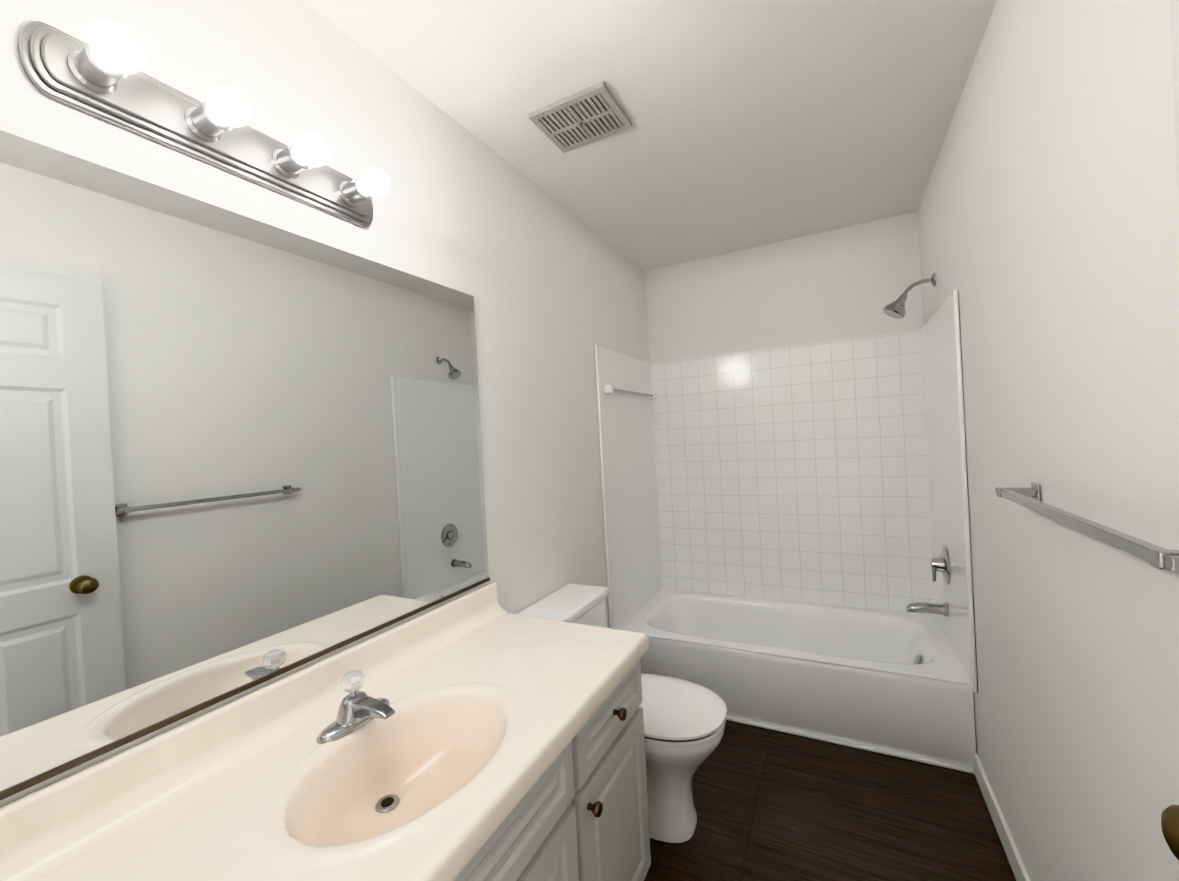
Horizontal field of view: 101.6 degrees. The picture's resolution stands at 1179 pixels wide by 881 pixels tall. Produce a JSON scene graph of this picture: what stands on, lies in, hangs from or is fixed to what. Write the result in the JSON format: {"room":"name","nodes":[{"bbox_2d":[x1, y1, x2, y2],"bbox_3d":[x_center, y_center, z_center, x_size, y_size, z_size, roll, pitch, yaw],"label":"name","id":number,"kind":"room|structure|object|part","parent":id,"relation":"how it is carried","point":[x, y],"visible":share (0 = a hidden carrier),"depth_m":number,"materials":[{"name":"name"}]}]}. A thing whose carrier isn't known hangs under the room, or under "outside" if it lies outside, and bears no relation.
{"room":"bathroom","nodes":[
{"label":"bathroom","id":0,"kind":"room"},
{"bbox_2d":[0,0,649,806],"bbox_3d":[-0.317,0.151,1.873,0.100,2.475,3.294,-3,0,27],"label":"wall","id":1,"kind":"structure","parent":0,"point":[552,286],"depth_m":1.53,"materials":[{"name":"white paint"}]},
{"bbox_2d":[18,19,388,227],"bbox_3d":[-0.669,-0.618,0.988,0.154,0.116,0.635,-3,0,27],"label":"sconce","id":2,"kind":"object","parent":1,"relation":"attached to","point":[99,73],"visible":1,"depth_m":0.89,"materials":[{"name":"grey metal"}]},
{"bbox_2d":[67,41,127,94],"bbox_3d":[-0.797,-0.610,0.783,0.062,0.060,0.060,-3,0,27],"label":"socket","id":3,"kind":"object","parent":2,"relation":"attached to","point":[87,74],"depth_m":0.78,"materials":[{"name":"silver metal"}]},
{"bbox_3d":[-0.740,-0.617,0.754,0.066,0.066,0.066,-3,0,27],"label":"bulb","id":4,"kind":"part","parent":2,"relation":"part of","materials":[{"name":"white glass"}]},
{"bbox_2d":[184,100,232,142],"bbox_3d":[-0.725,-0.615,0.922,0.062,0.060,0.060,-3,0,27],"label":"socket","id":5,"kind":"object","parent":2,"relation":"attached to","point":[200,125],"depth_m":0.91,"materials":[{"name":"silver metal"}]},
{"bbox_3d":[-0.669,-0.622,0.893,0.066,0.066,0.066,-3,0,27],"label":"bulb","id":6,"kind":"part","parent":2,"relation":"part of","materials":[{"name":"white glass"}]},
{"bbox_2d":[272,143,311,178],"bbox_3d":[-0.653,-0.619,1.062,0.062,0.060,0.060,-3,0,27],"label":"socket","id":7,"kind":"object","parent":2,"relation":"attached to","point":[286,164],"depth_m":1.05,"materials":[{"name":"silver metal"}]},
{"bbox_3d":[-0.597,-0.626,1.033,0.066,0.066,0.066,-3,0,27],"label":"bulb","id":8,"kind":"part","parent":2,"relation":"part of","materials":[{"name":"white glass"}]},
{"bbox_2d":[338,176,372,206],"bbox_3d":[-0.581,-0.624,1.203,0.062,0.060,0.060,-3,0,27],"label":"socket","id":9,"kind":"object","parent":2,"relation":"attached to","point":[351,193],"depth_m":1.19,"materials":[{"name":"silver metal"}]},
{"bbox_3d":[-0.524,-0.631,1.173,0.066,0.066,0.066,-3,0,27],"label":"bulb","id":10,"kind":"part","parent":2,"relation":"part of","materials":[{"name":"white glass"}]},
{"bbox_2d":[0,130,488,791],"bbox_3d":[-0.673,0.010,1.080,0.006,0.976,1.304,-3,0,27],"label":"mirror","id":11,"kind":"object","parent":1,"relation":"attached to","point":[238,450],"depth_m":0.92,"materials":[{"name":"clear glass"}]},
{"bbox_3d":[-0.674,0.010,1.080,0.004,0.976,1.304,-3,0,27],"label":"mirror backing","id":12,"kind":"part","parent":11,"relation":"part of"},
{"bbox_2d":[0,577,489,800],"bbox_3d":[-0.646,0.498,1.082,0.008,0.010,1.305,-3,0,27],"label":"channel","id":13,"kind":"object","parent":1,"relation":"attached to","point":[76,762],"visible":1,"depth_m":0.90,"materials":[{"name":"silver metal"}]},
{"bbox_2d":[304,0,996,270],"bbox_3d":[0.334,-1.151,1.494,1.720,0.060,3.294,-3,0,27],"label":"ceiling","id":14,"kind":"structure","parent":0,"point":[755,123],"depth_m":1.56,"materials":[{"name":"white paint"}]},
{"bbox_2d":[528,82,631,152],"bbox_3d":[-0.027,-1.093,1.646,0.278,0.016,0.234,-3,0,27],"label":"ceiling vent","id":15,"kind":"object","parent":14,"relation":"in","point":[591,114],"visible":1,"depth_m":1.63,"materials":[{"name":"grey plastic"}]},
{"bbox_3d":[-0.141,-1.088,1.705,0.022,0.015,0.190,-3,0,27],"label":"frame","id":16,"kind":"part","parent":15,"relation":"part of","materials":[{"name":"grey plastic"}]},
{"bbox_3d":[-0.076,-1.091,1.552,0.278,0.015,0.022,-3,0,27],"label":"frame","id":17,"kind":"part","parent":15,"relation":"part of","materials":[{"name":"grey plastic"}]},
{"bbox_3d":[0.021,-1.097,1.740,0.278,0.015,0.022,-3,0,27],"label":"frame","id":18,"kind":"part","parent":15,"relation":"part of","materials":[{"name":"grey plastic"}]},
{"bbox_3d":[0.086,-1.099,1.587,0.022,0.015,0.190,-3,0,27],"label":"frame","id":19,"kind":"part","parent":15,"relation":"part of","materials":[{"name":"grey plastic"}]},
{"bbox_2d":[645,211,922,362],"bbox_3d":[1.133,0.067,2.920,1.520,2.475,0.100,-3,0,27],"label":"wall","id":20,"kind":"structure","parent":0,"point":[849,282],"depth_m":2.81,"materials":[{"name":"white paint"}]},
{"bbox_2d":[644,720,1015,880],"bbox_3d":[0.470,1.381,1.509,1.720,0.060,3.294,-3,0,27],"label":"floor","id":21,"kind":"structure","parent":0,"point":[771,805],"depth_m":1.68,"materials":[{"name":"brown wood"}]},
{"bbox_2d":[0,582,650,880],"bbox_3d":[-0.362,0.944,0.955,0.585,0.905,1.335,-3,0,27],"label":"bathroom vanity","id":22,"kind":"object","parent":21,"relation":"on","point":[479,734],"visible":1,"depth_m":0.95,"materials":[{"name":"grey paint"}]},
{"bbox_2d":[317,670,394,743],"bbox_3d":[-0.469,0.549,1.014,0.141,0.105,0.164,-3,0,27],"label":"faucet","id":23,"kind":"object","parent":22,"relation":"on","point":[358,712],"depth_m":1.00,"materials":[{"name":"silver metal"}]},
{"bbox_3d":[-0.128,1.031,0.854,0.019,0.460,0.444,-3,0,27],"label":"door","id":24,"kind":"part","parent":22,"relation":"part of","materials":[{"name":"grey paint"}]},
{"bbox_3d":[0.012,0.832,1.088,0.033,0.031,0.031,-3,0,27],"label":"knob","id":25,"kind":"part","parent":22,"relation":"part of","materials":[{"name":"brown metal"}]},
{"bbox_3d":[0.055,0.699,1.240,0.019,0.139,0.384,-3,0,27],"label":"drawer","id":26,"kind":"part","parent":22,"relation":"part of","materials":[{"name":"grey paint"}]},
{"bbox_3d":[0.072,1.018,1.242,0.019,0.460,0.384,-3,0,27],"label":"door","id":27,"kind":"part","parent":22,"relation":"part of","materials":[{"name":"grey paint"}]},
{"bbox_3d":[0.078,0.697,1.229,0.033,0.031,0.031,-3,0,27],"label":"knob drawer","id":28,"kind":"part","parent":22,"relation":"part of","materials":[{"name":"brown metal"}]},
{"bbox_2d":[517,583,726,842],"bbox_3d":[0.143,0.992,1.780,0.713,0.746,0.430,-3,0,27],"label":"toilet","id":29,"kind":"object","parent":21,"relation":"on","point":[684,724],"visible":0.31,"depth_m":1.64,"materials":[{"name":"white ceramic"}]},
{"bbox_3d":[-0.102,0.650,1.895,0.204,0.038,0.430,-3,0,27],"label":"tank lid","id":30,"kind":"part","parent":29,"relation":"part of","materials":[{"name":"white ceramic"}]},
{"bbox_3d":[-0.094,0.839,1.897,0.188,0.338,0.410,-3,0,27],"label":"tank","id":31,"kind":"part","parent":29,"relation":"part of","materials":[{"name":"white ceramic"}]},
{"bbox_3d":[0.234,0.942,1.732,0.502,0.024,0.376,-3,0,27],"label":"lid","id":32,"kind":"part","parent":29,"relation":"part of","materials":[{"name":"white ceramic"}]},
{"bbox_3d":[0.233,0.971,1.733,0.502,0.018,0.374,-3,0,27],"label":"seat","id":33,"kind":"part","parent":29,"relation":"part of","materials":[{"name":"white plastic"}]},
{"bbox_3d":[0.229,1.171,1.742,0.527,0.379,0.360,-3,0,27],"label":"bowl","id":34,"kind":"part","parent":29,"relation":"part of","materials":[{"name":"white ceramic"}]},
{"bbox_2d":[594,273,977,773],"bbox_3d":[0.931,0.295,2.507,1.516,2.044,0.830,-3,0,27],"label":"bathtub","id":35,"kind":"object","parent":21,"relation":"on","point":[787,539],"visible":0.96,"depth_m":2.66,"materials":[{"name":"white plastic"}]},
{"bbox_3d":[0.103,-0.270,2.545,0.044,0.044,0.036,-3,0,27],"label":"shower bar post","id":36,"kind":"part","parent":35,"relation":"part of","materials":[{"name":"white plastic"}]},
{"bbox_3d":[0.410,-0.290,3.140,0.044,0.044,0.036,-3,0,27],"label":"shower bar post","id":37,"kind":"part","parent":35,"relation":"part of","materials":[{"name":"white plastic"}]},
{"bbox_2d":[619,588,970,683],"bbox_3d":[0.991,1.116,2.543,1.514,0.300,0.757,-3,0,27],"label":"basin","id":38,"kind":"object","parent":35,"relation":"in","point":[698,636],"depth_m":2.52,"materials":[{"name":"white ceramic"}]},
{"bbox_3d":[1.504,-0.699,2.207,0.126,0.072,0.029,-3,0,27],"label":"shower arm","id":39,"kind":"part","parent":35,"relation":"part of"},
{"bbox_3d":[1.577,0.787,2.260,0.150,0.051,0.048,-3,0,27],"label":"spout","id":40,"kind":"part","parent":35,"relation":"part of","materials":[{"name":"silver metal"}]},
{"bbox_3d":[1.569,0.601,2.189,0.027,0.072,0.076,-3,0,27],"label":"valve lever","id":41,"kind":"part","parent":35,"relation":"part of","materials":[{"name":"silver metal"}]},
{"bbox_3d":[1.601,0.570,2.206,0.057,0.170,0.170,-3,0,27],"label":"valve plate","id":42,"kind":"part","parent":35,"relation":"part of","materials":[{"name":"silver metal"}]},
{"bbox_2d":[917,0,1178,880],"bbox_3d":[1.121,0.079,1.130,0.100,2.475,3.294,-3,0,27],"label":"wall","id":43,"kind":"structure","parent":0,"point":[1048,220],"depth_m":0.98,"materials":[{"name":"white paint"}]},
{"bbox_2d":[973,753,1030,880],"bbox_3d":[0.960,1.286,0.824,0.013,0.085,2.332,-3,0,27],"label":"baseboard","id":44,"kind":"structure","parent":43,"relation":"attached to","point":[1018,868],"depth_m":1.56,"materials":[{"name":"white paint"}]},
{"bbox_2d":[995,482,1178,572],"bbox_3d":[0.895,0.137,0.882,0.077,0.044,0.727,-3,0,27],"label":"towel rail","id":45,"kind":"object","parent":43,"relation":"attached to","point":[1158,557],"visible":1,"depth_m":0.75,"materials":[{"name":"silver metal"}]},
{"bbox_3d":[1.045,0.127,1.179,0.072,0.022,0.022,-3,0,27],"label":"post","id":46,"kind":"part","parent":45,"relation":"part of","materials":[{"name":"silver metal"}]},
{"bbox_3d":[1.079,0.125,1.162,0.007,0.044,0.044,-3,0,27],"label":"plate","id":47,"kind":"part","parent":45,"relation":"part of","materials":[{"name":"silver metal"}]},
{"bbox_3d":[0.740,0.147,0.587,0.072,0.022,0.022,-3,0,27],"label":"post","id":48,"kind":"part","parent":45,"relation":"part of","materials":[{"name":"silver metal"}]},
{"bbox_2d":[1169,0,1178,202],"bbox_3d":[0.550,0.300,0.200,0.035,2.085,0.805,-3,0,27],"label":"door","id":49,"kind":"structure","parent":43,"relation":"in","point":[1174,15],"depth_m":0.56,"materials":[{"name":"white paint"}]},
{"bbox_3d":[0.671,0.411,0.474,0.011,0.066,0.066,-3,0,27],"label":"backplate","id":50,"kind":"object","parent":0,"visible":0},
{"bbox_2d":[1161,805,1178,859],"bbox_3d":[0.638,0.412,0.490,0.069,0.059,0.059,-3,0,27],"label":"door knob","id":51,"kind":"object","parent":50,"relation":"attached to","point":[1170,822],"depth_m":0.50,"materials":[{"name":"gold metal"}]}
]}

